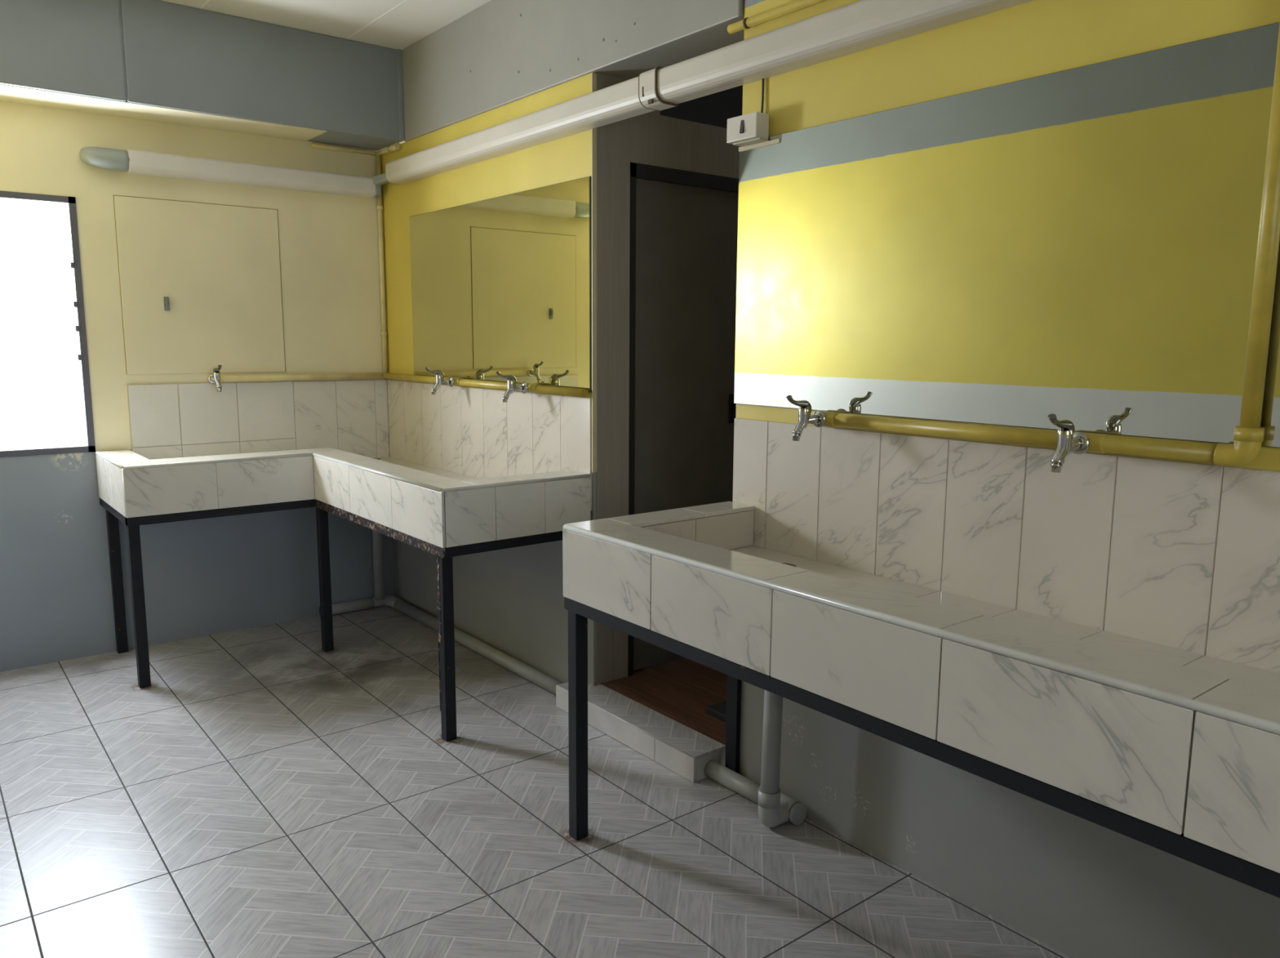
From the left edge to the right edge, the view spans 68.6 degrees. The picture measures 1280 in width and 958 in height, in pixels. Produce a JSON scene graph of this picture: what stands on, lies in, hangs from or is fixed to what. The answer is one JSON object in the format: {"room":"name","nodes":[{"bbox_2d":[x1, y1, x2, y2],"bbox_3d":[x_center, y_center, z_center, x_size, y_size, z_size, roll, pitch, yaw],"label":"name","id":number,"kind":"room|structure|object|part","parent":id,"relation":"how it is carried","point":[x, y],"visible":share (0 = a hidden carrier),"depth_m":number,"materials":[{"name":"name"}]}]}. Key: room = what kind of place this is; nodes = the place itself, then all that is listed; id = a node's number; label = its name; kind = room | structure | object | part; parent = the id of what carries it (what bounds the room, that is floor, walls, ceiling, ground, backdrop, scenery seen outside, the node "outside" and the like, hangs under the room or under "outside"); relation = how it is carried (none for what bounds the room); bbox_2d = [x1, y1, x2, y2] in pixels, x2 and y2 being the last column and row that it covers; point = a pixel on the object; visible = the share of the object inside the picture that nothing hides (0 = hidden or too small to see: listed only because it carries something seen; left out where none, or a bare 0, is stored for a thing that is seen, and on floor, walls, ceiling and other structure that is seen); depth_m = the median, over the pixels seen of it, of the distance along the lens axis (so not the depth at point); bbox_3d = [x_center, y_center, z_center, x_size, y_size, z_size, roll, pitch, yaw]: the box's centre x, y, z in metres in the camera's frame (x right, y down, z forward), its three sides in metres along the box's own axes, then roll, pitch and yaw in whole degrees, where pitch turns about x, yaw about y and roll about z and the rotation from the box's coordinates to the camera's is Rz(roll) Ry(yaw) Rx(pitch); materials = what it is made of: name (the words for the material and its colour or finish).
{"room":"communal washroom","nodes":[
{"label":"communal washroom","id":0,"kind":"room"},
{"bbox_2d":[0,100,406,671],"bbox_3d":[-2.160,-0.606,4.212,2.700,2.710,0.160,-6,11,-38],"label":"wall","id":1,"kind":"structure","parent":0,"point":[209,575],"depth_m":4.20,"materials":[{"name":"yellow paint"}]},
{"bbox_2d":[0,190,95,457],"bbox_3d":[-2.606,-0.616,3.775,0.645,1.060,0.058,-6,11,-38],"label":"window","id":2,"kind":"structure","parent":1,"relation":"in","point":[75,264],"depth_m":3.92,"materials":[{"name":"black metal"}]},
{"bbox_2d":[112,194,285,373],"bbox_3d":[-1.956,-0.856,4.219,0.682,0.755,0.021,-6,11,-38],"label":"access panel","id":3,"kind":"object","parent":1,"relation":"attached to","point":[200,282],"visible":1,"depth_m":4.21,"materials":[{"name":"yellow paint"}]},
{"bbox_2d":[0,0,403,150],"bbox_3d":[-2.057,-1.712,3.827,2.180,0.408,0.300,-6,11,-38],"label":"ceiling beam","id":4,"kind":"structure","parent":1,"relation":"attached to","point":[156,60],"depth_m":3.84,"materials":[{"name":"grey paint"}]},
{"bbox_2d":[80,146,389,197],"bbox_3d":[-1.735,-1.369,4.162,1.277,0.092,0.286,-6,11,-38],"label":"duct","id":5,"kind":"object","parent":1,"relation":"attached to","point":[129,161],"visible":0.98,"depth_m":4.17,"materials":[{"name":"white plastic"}]},
{"bbox_2d":[126,378,389,459],"bbox_3d":[-1.765,-0.252,4.470,1.186,0.419,0.014,-6,11,-38],"label":"backsplash","id":6,"kind":"structure","parent":1,"relation":"attached to","point":[167,420],"depth_m":4.42,"materials":[{"name":"white tile"}]},
{"bbox_2d":[159,0,491,49],"bbox_3d":[0.393,-1.719,2.254,4.480,0.100,6.300,-6,11,-38],"label":"ceiling","id":7,"kind":"structure","parent":0,"point":[396,24],"depth_m":3.88,"materials":[{"name":"white paint"}]},
{"bbox_2d":[0,605,1071,957],"bbox_3d":[-0.439,1.161,2.029,2.400,0.120,6.300,-6,11,-38],"label":"floor","id":8,"kind":"structure","parent":0,"point":[269,792],"depth_m":2.65,"materials":[{"name":"grey tile"}]},
{"bbox_2d":[95,447,591,741],"bbox_3d":[-1.262,0.375,3.810,1.338,0.900,1.810,-6,11,-38],"label":"sink","id":9,"kind":"object","parent":8,"relation":"on","point":[445,514],"visible":0.99,"depth_m":3.64,"materials":[{"name":"tile"}]},
{"bbox_3d":[-2.302,0.438,4.126,0.040,0.670,0.040,-6,11,-38],"label":"leg","id":10,"kind":"part","parent":9,"relation":"part of","materials":[{"name":"black metal"}]},
{"bbox_3d":[-1.988,0.500,3.717,0.040,0.670,0.040,-6,11,-38],"label":"leg","id":11,"kind":"part","parent":9,"relation":"part of","materials":[{"name":"black metal"}]},
{"bbox_3d":[-1.401,0.437,4.165,0.040,0.670,0.040,-6,11,-38],"label":"leg","id":12,"kind":"part","parent":9,"relation":"part of","materials":[{"name":"black metal"}]},
{"bbox_3d":[-1.260,0.145,3.779,1.333,0.035,1.806,-6,11,-38],"label":"support frame","id":13,"kind":"part","parent":9,"relation":"part of","materials":[{"name":"black metal"}]},
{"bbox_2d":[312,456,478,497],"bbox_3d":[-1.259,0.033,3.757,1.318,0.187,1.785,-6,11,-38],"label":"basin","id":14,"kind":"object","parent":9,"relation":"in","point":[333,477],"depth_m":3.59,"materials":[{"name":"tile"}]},
{"bbox_3d":[-0.667,0.580,3.241,0.040,0.670,0.040,-6,11,-38],"label":"leg","id":15,"kind":"part","parent":9,"relation":"part of","materials":[{"name":"black metal"}]},
{"bbox_2d":[319,529,563,694],"bbox_3d":[-0.930,0.431,4.135,0.393,0.700,1.714,-6,11,-38],"label":"drain pipe","id":16,"kind":"object","parent":8,"relation":"on","point":[517,666],"visible":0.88,"depth_m":4.59,"materials":[{"name":"grey plastic"}]},
{"bbox_2d":[555,681,725,782],"bbox_3d":[-0.020,0.868,3.313,0.142,0.087,0.789,-6,11,-38],"label":"step","id":17,"kind":"structure","parent":8,"relation":"on","point":[681,748],"depth_m":3.19,"materials":[{"name":"tile"}]},
{"bbox_2d":[703,689,807,827],"bbox_3d":[0.313,0.638,2.789,0.148,0.699,0.381,-6,11,-38],"label":"drain pipe","id":18,"kind":"object","parent":8,"relation":"on","point":[775,808],"visible":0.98,"depth_m":2.66,"materials":[{"name":"grey plastic"}]},
{"bbox_2d":[562,501,1279,897],"bbox_3d":[0.840,0.693,1.760,0.625,0.900,2.604,-6,11,-38],"label":"sink","id":19,"kind":"object","parent":8,"relation":"on","point":[1174,751],"visible":1,"depth_m":1.65,"materials":[{"name":"tile"}]},
{"bbox_3d":[-0.172,0.678,2.601,0.040,0.670,0.040,-6,11,-38],"label":"leg","id":20,"kind":"part","parent":19,"relation":"part of","materials":[{"name":"black metal"}]},
{"bbox_3d":[0.295,0.633,2.938,0.018,0.666,0.048,-6,11,-38],"label":"leg","id":21,"kind":"part","parent":19,"relation":"part of","materials":[{"name":"black metal"}]},
{"bbox_2d":[729,545,1279,832],"bbox_3d":[0.843,0.352,1.707,0.605,0.187,2.582,-6,11,-38],"label":"basin","id":22,"kind":"object","parent":19,"relation":"in","point":[1153,737],"depth_m":1.54,"materials":[{"name":"tile"}]},
{"bbox_2d":[600,656,727,745],"bbox_3d":[0.874,0.820,3.880,1.964,0.145,1.440,-6,11,-38],"label":"floor","id":23,"kind":"structure","parent":0,"point":[682,689],"depth_m":3.52,"materials":[{"name":"brown wood"}]},
{"bbox_2d":[706,700,726,721],"bbox_3d":[0.354,0.827,3.238,0.100,0.025,0.265,-6,11,-38],"label":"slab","id":24,"kind":"object","parent":23,"relation":"on","point":[718,710],"visible":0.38,"depth_m":3.28,"materials":[{"name":"grey concrete"}]},
{"bbox_2d":[595,72,739,684],"bbox_3d":[0.557,-0.355,4.024,1.878,2.303,0.063,-6,11,-38],"label":"door frame","id":25,"kind":"structure","parent":0,"point":[652,138],"depth_m":3.46,"materials":[{"name":"grey paint"}]},
{"bbox_2d":[591,72,596,471],"bbox_3d":[-0.164,-0.715,3.351,0.019,1.395,0.006,-6,11,-38],"label":"trim","id":26,"kind":"structure","parent":25,"relation":"attached to","point":[593,76],"depth_m":3.35,"materials":[{"name":"paint"}]},
{"bbox_2d":[627,161,738,675],"bbox_3d":[0.271,-0.222,3.783,0.809,1.937,0.093,-6,11,-38],"label":"door","id":27,"kind":"structure","parent":25,"relation":"in","point":[684,224],"depth_m":3.66,"materials":[{"name":"grey wood"}]},
{"bbox_3d":[0.376,-0.286,3.833,0.070,0.120,0.055,-6,11,-38],"label":"handle","id":28,"kind":"part","parent":27,"relation":"part of","materials":[{"name":"metal"}]},
{"bbox_2d":[660,84,742,128],"bbox_3d":[0.749,-0.566,4.066,1.690,2.710,2.013,-6,11,-38],"label":"wall","id":29,"kind":"structure","parent":0,"point":[715,108],"depth_m":4.73,"materials":[{"name":"black paint"}]},
{"bbox_2d":[380,0,1279,957],"bbox_3d":[0.700,-0.340,2.545,0.300,2.710,6.040,-6,11,-38],"label":"wall","id":30,"kind":"structure","parent":0,"point":[1079,886],"depth_m":2.36,"materials":[{"name":"yellow paint"}]},
{"bbox_2d":[208,142,587,397],"bbox_3d":[-1.071,-0.925,3.765,0.866,1.127,1.802,-6,11,-38],"label":"pipe","id":31,"kind":"object","parent":30,"relation":"attached to","point":[537,388],"visible":1,"depth_m":4.50,"materials":[{"name":"yellow metal"}]},
{"bbox_2d":[208,364,222,391],"bbox_3d":[-1.896,-0.452,4.203,0.047,0.121,0.126,-6,11,-38],"label":"water tap","id":32,"kind":"object","parent":31,"relation":"attached to","point":[215,378],"visible":1,"depth_m":4.19,"materials":[{"name":"silver metal"}]},
{"bbox_3d":[-1.884,-0.477,4.184,0.028,0.066,0.087,-6,11,-38],"label":"lever handle","id":33,"kind":"part","parent":32,"relation":"part of","materials":[{"name":"silver metal"}]},
{"bbox_3d":[-1.887,-0.418,4.197,0.026,0.057,0.044,-6,11,-38],"label":"spout","id":34,"kind":"part","parent":32,"relation":"part of","materials":[{"name":"silver metal"}]},
{"bbox_2d":[425,366,453,394],"bbox_3d":[-0.884,-0.432,4.116,0.126,0.121,0.047,-6,11,-38],"label":"water tap","id":35,"kind":"object","parent":31,"relation":"attached to","point":[439,376],"visible":1,"depth_m":4.11,"materials":[{"name":"silver metal"}]},
{"bbox_3d":[-0.899,-0.458,4.100,0.088,0.066,0.028,-6,11,-38],"label":"lever handle","id":36,"kind":"part","parent":35,"relation":"part of","materials":[{"name":"silver metal"}]},
{"bbox_3d":[-0.895,-0.399,4.112,0.044,0.057,0.026,-6,11,-38],"label":"spout","id":37,"kind":"part","parent":35,"relation":"part of","materials":[{"name":"silver metal"}]},
{"bbox_2d":[495,370,527,402],"bbox_3d":[-0.502,-0.359,3.641,0.126,0.121,0.047,-6,11,-38],"label":"water tap","id":38,"kind":"object","parent":31,"relation":"attached to","point":[511,382],"visible":1,"depth_m":3.63,"materials":[{"name":"silver metal"}]},
{"bbox_3d":[-0.517,-0.385,3.625,0.088,0.066,0.028,-6,11,-38],"label":"lever handle","id":39,"kind":"part","parent":38,"relation":"part of","materials":[{"name":"silver metal"}]},
{"bbox_3d":[-0.514,-0.326,3.637,0.044,0.057,0.026,-6,11,-38],"label":"spout","id":40,"kind":"part","parent":38,"relation":"part of","materials":[{"name":"silver metal"}]},
{"bbox_2d":[396,48,404,140],"bbox_3d":[-1.119,-1.789,4.372,0.018,0.403,0.020,-6,11,-38],"label":"trim","id":41,"kind":"structure","parent":30,"relation":"attached to","point":[398,51],"depth_m":4.36,"materials":[{"name":"grey paint"}]},
{"bbox_2d":[386,379,591,510],"bbox_3d":[-0.736,-0.195,4.139,0.009,0.417,1.790,-6,11,-38],"label":"backsplash","id":42,"kind":"structure","parent":30,"relation":"attached to","point":[468,431],"depth_m":4.03,"materials":[{"name":"tile"}]},
{"bbox_2d":[409,176,591,391],"bbox_3d":[-0.634,-0.779,3.927,0.009,0.758,1.471,-6,11,-38],"label":"mirror","id":43,"kind":"object","parent":30,"relation":"attached to","point":[503,284],"visible":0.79,"depth_m":3.79,"materials":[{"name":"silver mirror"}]},
{"bbox_2d":[401,0,744,141],"bbox_3d":[-0.292,-1.669,3.610,0.311,0.407,2.242,-6,11,-38],"label":"ceiling beam","id":44,"kind":"structure","parent":30,"relation":"attached to","point":[500,53],"depth_m":3.46,"materials":[{"name":"grey paint"}]},
{"bbox_2d":[385,0,1032,184],"bbox_3d":[0.380,-1.152,2.515,0.090,0.104,4.985,-6,11,-38],"label":"pipe","id":45,"kind":"object","parent":30,"relation":"attached to","point":[861,24],"visible":1,"depth_m":2.69,"materials":[{"name":"beige plastic"}]},
{"bbox_2d":[726,78,780,151],"bbox_3d":[0.320,-1.031,2.632,0.068,0.188,0.161,-6,11,-38],"label":"switch box","id":46,"kind":"object","parent":30,"relation":"attached to","point":[747,131],"visible":1,"depth_m":2.63,"materials":[{"name":"beige plastic"}]},
{"bbox_3d":[0.327,-0.947,2.650,0.050,0.016,0.160,-6,11,-38],"label":"plate","id":47,"kind":"part","parent":46,"relation":"part of","materials":[{"name":"beige plastic"}]},
{"bbox_2d":[727,0,825,34],"bbox_3d":[1.076,-1.137,1.681,0.029,0.029,2.625,-6,11,-38],"label":"conduit","id":48,"kind":"object","parent":30,"relation":"attached to","point":[748,22],"visible":1,"depth_m":2.56,"materials":[{"name":"yellow metal"}]},
{"bbox_2d":[732,417,1279,673],"bbox_3d":[1.077,0.163,1.883,0.009,0.396,2.541,-6,11,-38],"label":"backsplash","id":49,"kind":"structure","parent":30,"relation":"attached to","point":[1182,555],"depth_m":2.10,"materials":[{"name":"tile"}]},
{"bbox_2d":[733,22,1279,447],"bbox_3d":[1.032,-0.459,1.854,0.009,0.754,2.387,-6,11,-38],"label":"mirror","id":50,"kind":"object","parent":30,"relation":"attached to","point":[1078,245],"visible":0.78,"depth_m":2.06,"materials":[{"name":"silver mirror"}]},
{"bbox_2d":[810,23,1279,466],"bbox_3d":[0.811,-0.546,2.072,0.047,0.941,1.072,-6,11,-38],"label":"pipe","id":51,"kind":"object","parent":30,"relation":"attached to","point":[1248,437],"visible":0.92,"depth_m":1.72,"materials":[{"name":"yellow metal"}]},
{"bbox_2d":[786,395,826,440],"bbox_3d":[0.432,-0.162,2.476,0.126,0.121,0.047,-6,11,-38],"label":"water tap","id":52,"kind":"object","parent":51,"relation":"attached to","point":[818,417],"visible":1,"depth_m":2.46,"materials":[{"name":"silver metal"}]},
{"bbox_3d":[0.420,-0.129,2.472,0.044,0.057,0.026,-6,11,-38],"label":"spout","id":53,"kind":"part","parent":52,"relation":"part of","materials":[{"name":"silver metal"}]},
{"bbox_3d":[0.417,-0.188,2.460,0.087,0.066,0.028,-6,11,-38],"label":"lever handle","id":54,"kind":"part","parent":52,"relation":"part of","materials":[{"name":"silver metal"}]},
{"bbox_2d":[1047,413,1089,472],"bbox_3d":[0.873,-0.076,1.927,0.126,0.121,0.047,-6,11,-38],"label":"water tap","id":55,"kind":"object","parent":51,"relation":"attached to","point":[1078,442],"visible":1,"depth_m":1.92,"materials":[{"name":"silver metal"}]},
{"bbox_3d":[0.861,-0.043,1.923,0.044,0.057,0.026,-6,11,-38],"label":"spout","id":56,"kind":"part","parent":55,"relation":"part of","materials":[{"name":"silver metal"}]},
{"bbox_3d":[0.858,-0.102,1.911,0.087,0.066,0.028,-6,11,-38],"label":"lever handle","id":57,"kind":"part","parent":55,"relation":"part of","materials":[{"name":"silver metal"}]}
]}

